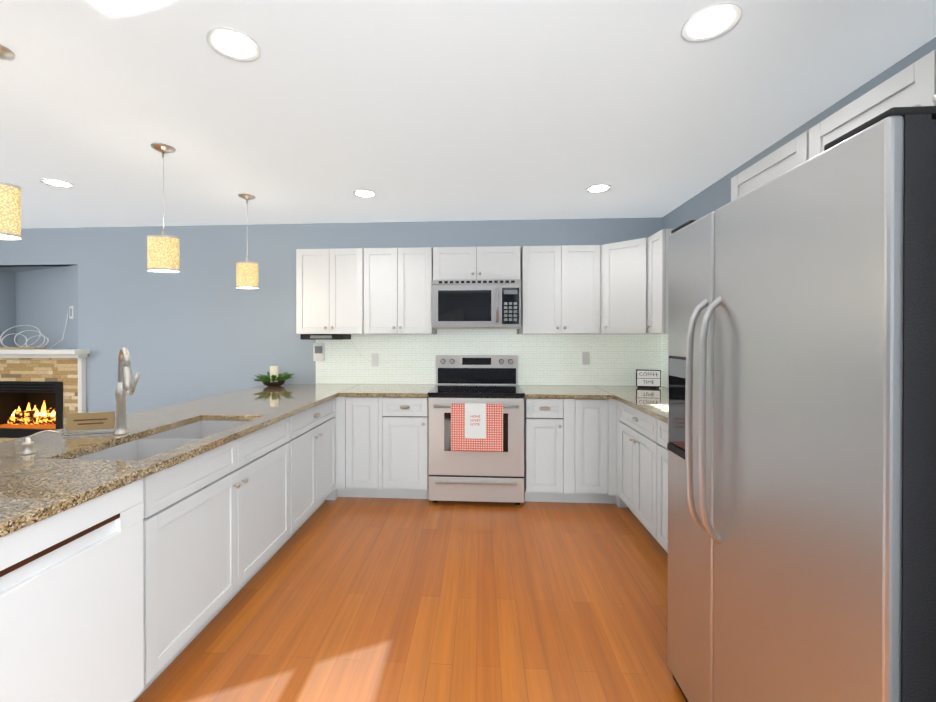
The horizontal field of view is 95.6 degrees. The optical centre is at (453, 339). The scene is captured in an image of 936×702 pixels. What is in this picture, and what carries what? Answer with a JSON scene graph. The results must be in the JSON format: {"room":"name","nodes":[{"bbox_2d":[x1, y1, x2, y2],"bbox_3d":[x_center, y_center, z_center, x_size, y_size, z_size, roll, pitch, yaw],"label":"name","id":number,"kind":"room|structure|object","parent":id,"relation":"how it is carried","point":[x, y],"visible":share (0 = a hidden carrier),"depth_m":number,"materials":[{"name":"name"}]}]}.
{"room":"kitchen","nodes":[
{"label":"kitchen","id":0,"kind":"room"},
{"bbox_2d":[0,217,661,414],"bbox_3d":[-1.635,0.100,4.367,7.800,2.450,0.460,0,0,4],"label":"wall","id":1,"kind":"structure","parent":0,"point":[199,325],"depth_m":4.20,"materials":[{"name":"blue paint"}]},
{"bbox_2d":[69,306,73,318],"bbox_3d":[-3.909,-0.275,4.336,0.080,0.130,0.009,0,0,29],"label":"outlet","id":2,"kind":"object","parent":1,"relation":"attached to","point":[71,312],"visible":0.98,"depth_m":4.33,"materials":[{"name":"white plastic"}]},
{"bbox_2d":[296,248,371,333],"bbox_3d":[-1.062,-0.428,3.930,0.668,0.760,0.330,0,0,4],"label":"upper cabinet","id":3,"kind":"object","parent":1,"relation":"attached to","point":[364,291],"depth_m":3.77,"materials":[{"name":"white paint"}]},
{"bbox_2d":[300,334,350,339],"bbox_3d":[-1.181,-0.023,3.946,0.380,0.049,0.282,0,0,4],"label":"under-cabinet radio","id":4,"kind":"object","parent":3,"relation":"attached to","point":[325,336],"visible":0.98,"depth_m":3.81,"materials":[{"name":"black plastic"}]},
{"bbox_2d":[372,247,435,333],"bbox_3d":[-0.512,-0.428,3.894,0.674,0.760,0.330,0,0,4],"label":"upper cabinet","id":5,"kind":"object","parent":1,"relation":"attached to","point":[401,277],"depth_m":3.73,"materials":[{"name":"white paint"}]},
{"bbox_2d":[432,246,523,280],"bbox_3d":[0.211,-0.662,3.847,0.762,0.292,0.330,0,0,4],"label":"upper cabinet","id":6,"kind":"object","parent":1,"relation":"attached to","point":[491,262],"depth_m":3.68,"materials":[{"name":"white paint"}]},
{"bbox_2d":[432,279,520,328],"bbox_3d":[0.206,-0.302,3.770,0.758,0.416,0.469,0,0,4],"label":"over-the-range microwave","id":7,"kind":"object","parent":6,"relation":"attached to","point":[479,304],"visible":1,"depth_m":3.58,"materials":[{"name":"silver metal"}]},
{"bbox_2d":[316,329,659,385],"bbox_3d":[0.293,0.149,4.008,3.264,0.564,0.009,0,0,4],"label":"tile backsplash","id":8,"kind":"structure","parent":1,"relation":"attached to","point":[556,359],"depth_m":3.99,"materials":[{"name":"tile"}]},
{"bbox_2d":[313,343,324,360],"bbox_3d":[-1.299,0.124,4.094,0.105,0.175,0.022,0,0,4],"label":"thermostat","id":9,"kind":"object","parent":8,"relation":"attached to","point":[318,351],"visible":1,"depth_m":4.08,"materials":[{"name":"white plastic"}]},
{"bbox_2d":[371,353,378,366],"bbox_3d":[-0.752,0.199,4.066,0.070,0.125,0.010,0,0,4],"label":"switch plate","id":10,"kind":"object","parent":8,"relation":"attached to","point":[374,360],"visible":1,"depth_m":4.07,"materials":[{"name":"white plastic"}]},
{"bbox_2d":[582,352,589,364],"bbox_3d":[1.234,0.177,3.939,0.070,0.120,0.010,0,0,4],"label":"electrical outlet plate","id":11,"kind":"object","parent":8,"relation":"attached to","point":[585,358],"visible":1,"depth_m":3.94,"materials":[{"name":"white plastic"}]},
{"bbox_2d":[519,245,599,333],"bbox_3d":[0.936,-0.427,3.801,0.664,0.760,0.330,0,0,4],"label":"upper cabinet","id":12,"kind":"object","parent":1,"relation":"attached to","point":[560,287],"depth_m":3.64,"materials":[{"name":"white paint"}]},
{"bbox_2d":[600,237,650,333],"bbox_3d":[1.582,-0.427,3.631,0.639,0.760,0.587,0,0,4],"label":"upper cabinet","id":13,"kind":"object","parent":1,"relation":"attached to","point":[624,287],"visible":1,"depth_m":3.47,"materials":[{"name":"white paint"}]},
{"bbox_2d":[134,497,685,701],"bbox_3d":[-1.882,1.373,0.521,7.800,0.060,7.500,0,0,4],"label":"floor","id":14,"kind":"structure","parent":0,"point":[350,599],"depth_m":2.06,"materials":[{"name":"brown wood"}]},
{"bbox_2d":[0,349,89,441],"bbox_3d":[-4.379,0.712,4.431,1.475,1.225,0.570,0,0,4],"label":"fireplace surround","id":15,"kind":"object","parent":14,"relation":"on","point":[41,389],"visible":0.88,"depth_m":4.27,"materials":[{"name":"stone"}]},
{"bbox_2d":[0,314,67,348],"bbox_3d":[-4.371,-0.083,4.411,0.833,0.362,0.120,0,0,4],"label":"coil","id":16,"kind":"object","parent":15,"relation":"on","point":[26,347],"visible":1,"depth_m":4.39,"materials":[{"name":"white"}]},
{"bbox_2d":[0,478,143,701],"bbox_3d":[-1.389,0.910,1.189,0.578,0.859,0.622,0,0,4],"label":"dishwasher","id":17,"kind":"object","parent":14,"relation":"on","point":[72,604],"visible":0.85,"depth_m":1.24,"materials":[{"name":"white metal"}]},
{"bbox_2d":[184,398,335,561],"bbox_3d":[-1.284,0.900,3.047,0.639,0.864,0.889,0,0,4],"label":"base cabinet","id":18,"kind":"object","parent":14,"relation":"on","point":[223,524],"depth_m":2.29,"materials":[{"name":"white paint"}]},
{"bbox_2d":[0,384,359,536],"bbox_3d":[-1.468,0.456,2.203,0.910,0.032,3.818,0,0,4],"label":"countertop","id":19,"kind":"structure","parent":18,"relation":"on","point":[52,476],"depth_m":1.72,"materials":[{"name":"stone"}]},
{"bbox_2d":[19,430,59,454],"bbox_3d":[-1.616,0.400,1.652,0.113,0.086,0.068,0,0,4],"label":"soap dispenser","id":20,"kind":"object","parent":19,"relation":"on","point":[28,447],"visible":1,"depth_m":1.64,"materials":[{"name":"silver metal"}]},
{"bbox_2d":[62,409,116,435],"bbox_3d":[-1.688,0.385,1.975,0.210,0.112,0.028,0,0,-17],"label":"wooden sign","id":21,"kind":"object","parent":19,"relation":"on","point":[88,422],"visible":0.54,"depth_m":1.97,"materials":[{"name":"brown wood"}]},
{"bbox_2d":[113,347,139,434],"bbox_3d":[-1.502,0.239,1.941,0.160,0.405,0.146,0,0,4],"label":"pull-down faucet","id":22,"kind":"object","parent":19,"relation":"on","point":[125,383],"visible":1,"depth_m":1.96,"materials":[{"name":"silver metal"}]},
{"bbox_2d":[74,420,247,459],"bbox_3d":[-1.302,0.567,2.011,0.395,0.186,0.901,0,0,4],"label":"sink basin","id":23,"kind":"object","parent":19,"relation":"in","point":[149,446],"visible":0.15,"depth_m":2.01,"materials":[{"name":"silver metal"}]},
{"bbox_2d":[254,366,293,386],"bbox_3d":[-1.642,0.340,3.911,0.360,0.185,0.367,0,0,4],"label":"centerpiece","id":24,"kind":"object","parent":19,"relation":"on","point":[272,378],"visible":1,"depth_m":3.87,"materials":[{"name":"green plant"}]},
{"bbox_2d":[325,397,427,499],"bbox_3d":[-0.872,0.896,3.763,1.370,0.863,0.646,0,0,4],"label":"base cabinet","id":25,"kind":"object","parent":14,"relation":"on","point":[381,447],"visible":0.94,"depth_m":3.46,"materials":[{"name":"white paint"}]},
{"bbox_2d":[339,384,434,396],"bbox_3d":[-0.548,0.449,3.737,0.727,0.032,0.638,0,0,4],"label":"countertop","id":26,"kind":"structure","parent":25,"relation":"on","point":[383,390],"depth_m":3.59,"materials":[{"name":"stone"}]},
{"bbox_2d":[428,355,524,504],"bbox_3d":[0.198,0.739,3.655,0.770,1.178,0.712,0,0,4],"label":"range","id":27,"kind":"object","parent":14,"relation":"on","point":[483,476],"visible":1,"depth_m":3.38,"materials":[{"name":"silver metal"}]},
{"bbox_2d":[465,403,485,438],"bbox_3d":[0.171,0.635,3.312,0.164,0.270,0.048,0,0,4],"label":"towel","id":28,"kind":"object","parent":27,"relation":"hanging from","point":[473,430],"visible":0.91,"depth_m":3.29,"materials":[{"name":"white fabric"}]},
{"bbox_2d":[451,403,502,451],"bbox_3d":[0.184,0.688,3.311,0.405,0.364,0.036,0,0,4],"label":"towel","id":29,"kind":"object","parent":27,"relation":"hanging from","point":[493,441],"visible":0.83,"depth_m":3.29,"materials":[{"name":"fabric"}]},
{"bbox_2d":[524,397,616,503],"bbox_3d":[0.960,0.897,3.644,0.728,0.863,0.643,0,0,4],"label":"base cabinet","id":30,"kind":"object","parent":14,"relation":"on","point":[570,450],"visible":1,"depth_m":3.36,"materials":[{"name":"white paint"}]},
{"bbox_2d":[519,385,613,398],"bbox_3d":[0.929,0.449,3.642,0.687,0.032,0.638,0,0,4],"label":"countertop","id":31,"kind":"structure","parent":30,"relation":"on","point":[560,392],"depth_m":3.46,"materials":[{"name":"stone"}]},
{"bbox_2d":[615,401,646,528],"bbox_3d":[1.542,0.900,2.903,0.616,0.864,0.814,0,0,4],"label":"base cabinet","id":32,"kind":"object","parent":14,"relation":"on","point":[642,469],"depth_m":3.00,"materials":[{"name":"white paint"}]},
{"bbox_2d":[594,386,667,423],"bbox_3d":[1.529,0.453,2.785,0.618,0.032,2.273,0,0,4],"label":"countertop","id":33,"kind":"structure","parent":32,"relation":"on","point":[652,402],"depth_m":3.14,"materials":[{"name":"stone"}]},
{"bbox_2d":[636,369,660,388],"bbox_3d":[1.734,0.352,3.772,0.200,0.162,0.060,0,0,18],"label":"coffee sign","id":34,"kind":"object","parent":33,"relation":"on","point":[649,377],"visible":1,"depth_m":3.75,"materials":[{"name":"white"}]},
{"bbox_2d":[647,414,667,552],"bbox_3d":[1.493,0.904,2.137,0.616,0.864,0.963,0,0,4],"label":"base cabinet","id":35,"kind":"object","parent":14,"relation":"on","point":[657,430],"depth_m":2.57,"materials":[{"name":"white paint"}]},
{"bbox_2d":[667,106,935,701],"bbox_3d":[1.231,0.460,1.184,0.974,1.761,0.900,0,0,4],"label":"refrigerator","id":36,"kind":"object","parent":14,"relation":"on","point":[801,445],"visible":1,"depth_m":0.94,"materials":[{"name":"silver metal"}]},
{"bbox_2d":[0,0,935,228],"bbox_3d":[-1.882,-1.137,0.509,7.800,0.060,7.500,0,0,4],"label":"ceiling","id":37,"kind":"structure","parent":0,"point":[318,111],"depth_m":1.99,"materials":[{"name":"white paint"}]},
{"bbox_2d":[0,44,21,239],"bbox_3d":[-1.762,-0.752,1.621,0.172,0.718,0.124,0,0,4],"label":"pendant light","id":38,"kind":"object","parent":37,"relation":"hanging from","point":[10,211],"visible":1,"depth_m":1.62,"materials":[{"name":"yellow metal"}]},
{"bbox_2d":[40,178,74,187],"bbox_3d":[-2.832,-1.115,3.032,0.184,0.006,0.184,0,0,4],"label":"recessed light","id":39,"kind":"object","parent":37,"relation":"in","point":[53,182],"visible":1,"depth_m":3.03,"materials":[{"name":"white"}]},
{"bbox_2d":[147,143,179,272],"bbox_3d":[-1.688,-0.756,2.467,0.173,0.718,0.124,0,0,4],"label":"pendant light","id":40,"kind":"object","parent":37,"relation":"hanging from","point":[163,254],"visible":1,"depth_m":2.43,"materials":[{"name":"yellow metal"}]},
{"bbox_2d":[206,27,260,61],"bbox_3d":[-0.828,-1.109,1.600,0.184,0.006,0.184,0,0,4],"label":"recessed light","id":41,"kind":"object","parent":37,"relation":"in","point":[226,44],"visible":1,"depth_m":1.59,"materials":[{"name":"white"}]},
{"bbox_2d":[236,193,258,288],"bbox_3d":[-1.614,-0.760,3.317,0.174,0.718,0.124,0,0,4],"label":"pendant light","id":42,"kind":"object","parent":37,"relation":"hanging from","point":[247,274],"visible":1,"depth_m":3.27,"materials":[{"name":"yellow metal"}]},
{"bbox_2d":[353,189,376,197],"bbox_3d":[-0.681,-1.117,3.255,0.184,0.006,0.184,0,0,4],"label":"recessed light","id":43,"kind":"object","parent":37,"relation":"in","point":[362,193],"visible":1,"depth_m":3.25,"materials":[{"name":"white"}]},
{"bbox_2d":[586,184,611,192],"bbox_3d":[1.077,-1.116,3.142,0.184,0.006,0.184,0,0,4],"label":"recessed light","id":44,"kind":"object","parent":37,"relation":"in","point":[597,188],"visible":1,"depth_m":3.13,"materials":[{"name":"white"}]},
{"bbox_2d":[681,2,741,42],"bbox_3d":[0.904,-1.108,1.489,0.184,0.006,0.184,0,0,4],"label":"recessed light","id":45,"kind":"object","parent":37,"relation":"in","point":[712,25],"visible":1,"depth_m":1.49,"materials":[{"name":"white"}]},
{"bbox_2d":[662,37,935,387],"bbox_3d":[1.871,0.110,2.319,0.100,2.450,3.380,0,0,4],"label":"wall","id":46,"kind":"structure","parent":0,"point":[715,196],"depth_m":2.59,"materials":[{"name":"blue paint"}]},
{"bbox_2d":[646,228,674,333],"bbox_3d":[1.685,-0.425,3.199,0.378,0.760,0.258,0,0,4],"label":"upper cabinet","id":47,"kind":"object","parent":46,"relation":"attached to","point":[658,282],"visible":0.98,"depth_m":3.17,"materials":[{"name":"white paint"}]},
{"bbox_2d":[660,334,667,387],"bbox_3d":[1.859,0.196,2.982,0.008,0.478,1.800,0,0,4],"label":"tile backsplash","id":48,"kind":"structure","parent":46,"relation":"attached to","point":[663,337],"depth_m":3.83,"materials":[{"name":"tile"}]},
{"bbox_2d":[731,50,935,200],"bbox_3d":[1.530,-0.643,1.395,0.458,0.305,1.400,0,0,4],"label":"upper cabinet","id":49,"kind":"object","parent":46,"relation":"attached to","point":[913,85],"visible":0.21,"depth_m":1.43,"materials":[{"name":"white paint"}]}
]}

